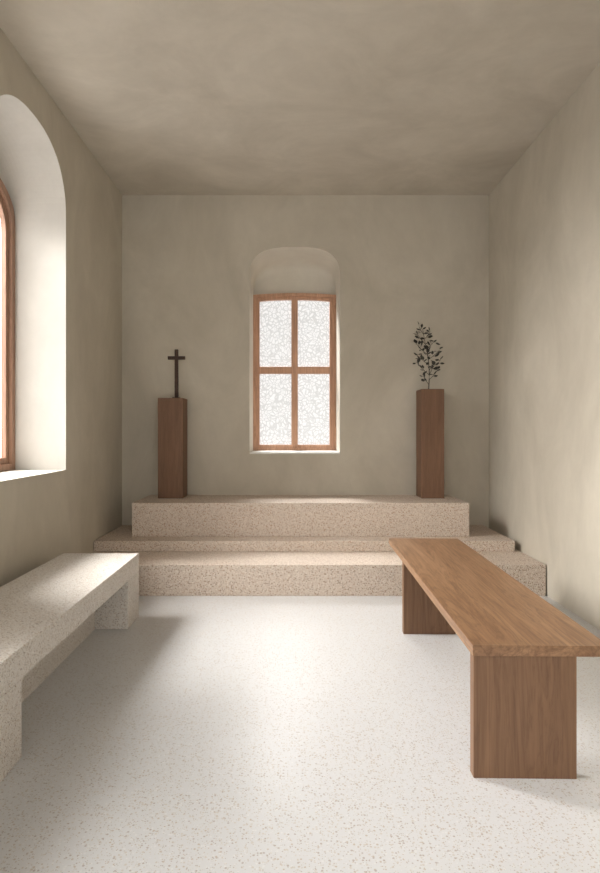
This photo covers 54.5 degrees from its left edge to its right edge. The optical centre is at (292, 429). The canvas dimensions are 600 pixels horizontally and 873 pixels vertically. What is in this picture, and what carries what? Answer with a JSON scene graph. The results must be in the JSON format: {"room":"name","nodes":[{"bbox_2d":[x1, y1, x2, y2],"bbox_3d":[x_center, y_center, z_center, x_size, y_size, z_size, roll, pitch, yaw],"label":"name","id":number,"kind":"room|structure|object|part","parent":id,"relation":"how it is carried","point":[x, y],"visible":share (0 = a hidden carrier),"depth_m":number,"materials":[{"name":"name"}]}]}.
{"room":"church","nodes":[
{"label":"church","id":0,"kind":"room"},
{"bbox_2d":[0,28,121,586],"bbox_3d":[-1.969,-0.546,4.268,0.449,3.703,3.336,0,0,0],"label":"wall","id":1,"kind":"structure","parent":0,"point":[63,493],"depth_m":4.47,"materials":[{"name":"paint"}]},
{"bbox_2d":[0,178,14,471],"bbox_3d":[-2.188,-0.790,3.897,0.110,2.193,1.146,0,0,0],"label":"window","id":2,"kind":"structure","parent":1,"relation":"in","point":[7,216],"depth_m":4.38,"materials":[{"name":"brown wood"}]},
{"bbox_3d":[-2.193,-0.793,3.897,0.001,2.022,0.970,0,0,0],"label":"glass pane","id":3,"kind":"part","parent":2,"relation":"part of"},
{"bbox_3d":[-2.191,-0.790,3.897,0.065,2.097,1.050,0,0,0],"label":"sash","id":4,"kind":"part","parent":2,"relation":"part of","materials":[{"name":"brown wood"}]},
{"bbox_2d":[0,596,599,872],"bbox_3d":[0.003,1.366,2.665,4.392,0.120,7.730,0,0,0],"label":"floor","id":5,"kind":"structure","parent":0,"point":[204,734],"depth_m":2.31,"materials":[{"name":"stone"}]},
{"bbox_2d":[0,553,138,782],"bbox_3d":[-1.346,1.085,2.784,0.530,0.442,2.600,0,0,0],"label":"stone bench","id":6,"kind":"object","parent":5,"relation":"on","point":[49,610],"visible":1,"depth_m":3.01,"materials":[{"name":"stone"}]},
{"bbox_3d":[-1.346,1.149,2.185,0.530,0.314,0.273,0,0,0],"label":"leg","id":7,"kind":"part","parent":6,"relation":"part of","materials":[{"name":"stone"}]},
{"bbox_3d":[-1.346,0.928,2.784,0.530,0.128,2.600,0,0,0],"label":"seat","id":8,"kind":"part","parent":6,"relation":"part of","materials":[{"name":"stone"}]},
{"bbox_3d":[-1.346,1.149,3.948,0.530,0.314,0.273,0,0,0],"label":"leg","id":9,"kind":"part","parent":6,"relation":"part of","materials":[{"name":"stone"}]},
{"bbox_2d":[92,549,545,595],"bbox_3d":[0.124,1.183,5.256,3.730,0.245,1.357,0,0,0],"label":"stone step","id":10,"kind":"structure","parent":5,"relation":"on","point":[161,573],"depth_m":4.58,"materials":[{"name":"stone"}]},
{"bbox_2d":[94,525,514,550],"bbox_3d":[0.098,1.015,5.508,3.679,0.092,0.853,0,0,0],"label":"stone step","id":11,"kind":"structure","parent":10,"relation":"on","point":[481,537],"depth_m":5.08,"materials":[{"name":"stone"}]},
{"bbox_2d":[132,495,468,536],"bbox_3d":[0.069,0.816,5.609,3.065,0.306,0.651,0,0,0],"label":"platform","id":12,"kind":"object","parent":11,"relation":"on","point":[190,515],"visible":1,"depth_m":5.28,"materials":[{"name":"stone"}]},
{"bbox_2d":[158,398,186,497],"bbox_3d":[-1.188,0.176,5.758,0.245,0.974,0.238,0,0,0],"label":"wooden pedestal","id":13,"kind":"object","parent":12,"relation":"on","point":[172,412],"visible":1,"depth_m":5.64,"materials":[{"name":"brown wood"}]},
{"bbox_2d":[168,349,184,397],"bbox_3d":[-1.153,-0.554,5.758,0.170,0.485,0.070,0,0,0],"label":"cross","id":14,"kind":"object","parent":13,"relation":"on","point":[176,357],"visible":0.81,"depth_m":5.75,"materials":[{"name":"brown wood"}]},
{"bbox_2d":[416,389,443,497],"bbox_3d":[1.356,0.133,5.758,0.222,1.061,0.238,0,0,0],"label":"wooden pedestal","id":15,"kind":"object","parent":12,"relation":"on","point":[429,402],"visible":1,"depth_m":5.64,"materials":[{"name":"brown wood"}]},
{"bbox_2d":[413,322,444,388],"bbox_3d":[1.338,-0.739,5.763,0.320,0.684,0.121,0,0,0],"label":"leafy branch","id":16,"kind":"object","parent":15,"relation":"on","point":[426,347],"visible":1,"depth_m":5.76,"materials":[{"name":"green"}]},
{"bbox_3d":[1.339,-0.717,5.767,0.248,0.639,0.055,0,0,0],"label":"stem","id":17,"kind":"part","parent":16,"relation":"part of","materials":[{"name":"brown"}]},
{"bbox_2d":[389,538,599,778],"bbox_3d":[0.949,1.056,3.251,0.510,0.500,2.155,0,0,1],"label":"wooden bench","id":18,"kind":"object","parent":5,"relation":"on","point":[524,650],"visible":1,"depth_m":2.18,"materials":[{"name":"brown wood"}]},
{"bbox_3d":[0.873,1.076,3.744,0.332,0.459,0.050,0,0,1],"label":"leg","id":19,"kind":"part","parent":18,"relation":"part of","materials":[{"name":"brown wood"}]},
{"bbox_3d":[0.949,0.826,3.251,0.510,0.041,2.155,0,0,1],"label":"seat","id":20,"kind":"part","parent":18,"relation":"part of","materials":[{"name":"brown wood"}]},
{"bbox_3d":[0.870,1.076,2.202,0.384,0.459,0.046,0,0,1],"label":"leg","id":21,"kind":"part","parent":18,"relation":"part of","materials":[{"name":"brown wood"}]},
{"bbox_2d":[0,0,599,194],"bbox_3d":[0.003,-2.472,2.665,4.392,0.150,7.730,0,0,0],"label":"ceiling","id":22,"kind":"structure","parent":0,"point":[168,97],"depth_m":4.05,"materials":[{"name":"paint"}]},
{"bbox_2d":[122,195,488,527],"bbox_3d":[0.128,-0.546,6.233,3.743,3.703,0.594,0,0,0],"label":"wall","id":23,"kind":"structure","parent":0,"point":[193,266],"depth_m":5.94,"materials":[{"name":"paint"}]},
{"bbox_2d":[253,293,335,450],"bbox_3d":[0.018,-0.640,6.530,0.923,1.770,0.100,0,0,0],"label":"window","id":24,"kind":"structure","parent":23,"relation":"in","point":[294,334],"depth_m":6.53,"materials":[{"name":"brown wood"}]},
{"bbox_3d":[-0.196,-0.645,6.520,0.428,1.692,0.060,0,0,0],"label":"sash","id":25,"kind":"part","parent":24,"relation":"part of","materials":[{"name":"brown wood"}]},
{"bbox_3d":[-0.196,-0.233,6.530,0.366,0.799,0.001,0,0,0],"label":"glass pane","id":26,"kind":"part","parent":24,"relation":"part of","materials":[{"name":"white glass"}]},
{"bbox_3d":[-0.196,-1.080,6.530,0.366,0.754,0.001,0,0,0],"label":"glass pane","id":27,"kind":"part","parent":24,"relation":"part of","materials":[{"name":"white glass"}]},
{"bbox_3d":[0.232,-0.233,6.530,0.366,0.799,0.001,0,0,0],"label":"glass pane","id":28,"kind":"part","parent":24,"relation":"part of","materials":[{"name":"white glass"}]},
{"bbox_3d":[0.232,-1.080,6.530,0.366,0.754,0.001,0,0,0],"label":"glass pane","id":29,"kind":"part","parent":24,"relation":"part of","materials":[{"name":"white glass"}]},
{"bbox_3d":[0.232,-0.645,6.522,0.428,1.692,0.055,0,0,0],"label":"sash","id":30,"kind":"part","parent":24,"relation":"part of","materials":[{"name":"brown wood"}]},
{"bbox_2d":[250,451,339,453],"bbox_3d":[0.018,0.237,6.204,0.917,0.016,0.543,0,0,0],"label":"window sill","id":31,"kind":"structure","parent":23,"relation":"attached to","point":[252,452],"depth_m":5.93,"materials":[{"name":"white paint"}]},
{"bbox_2d":[489,63,599,629],"bbox_3d":[2.074,-0.546,2.368,0.150,3.703,7.136,0,0,0],"label":"wall","id":32,"kind":"structure","parent":0,"point":[544,213],"depth_m":4.47,"materials":[{"name":"paint"}]}
]}

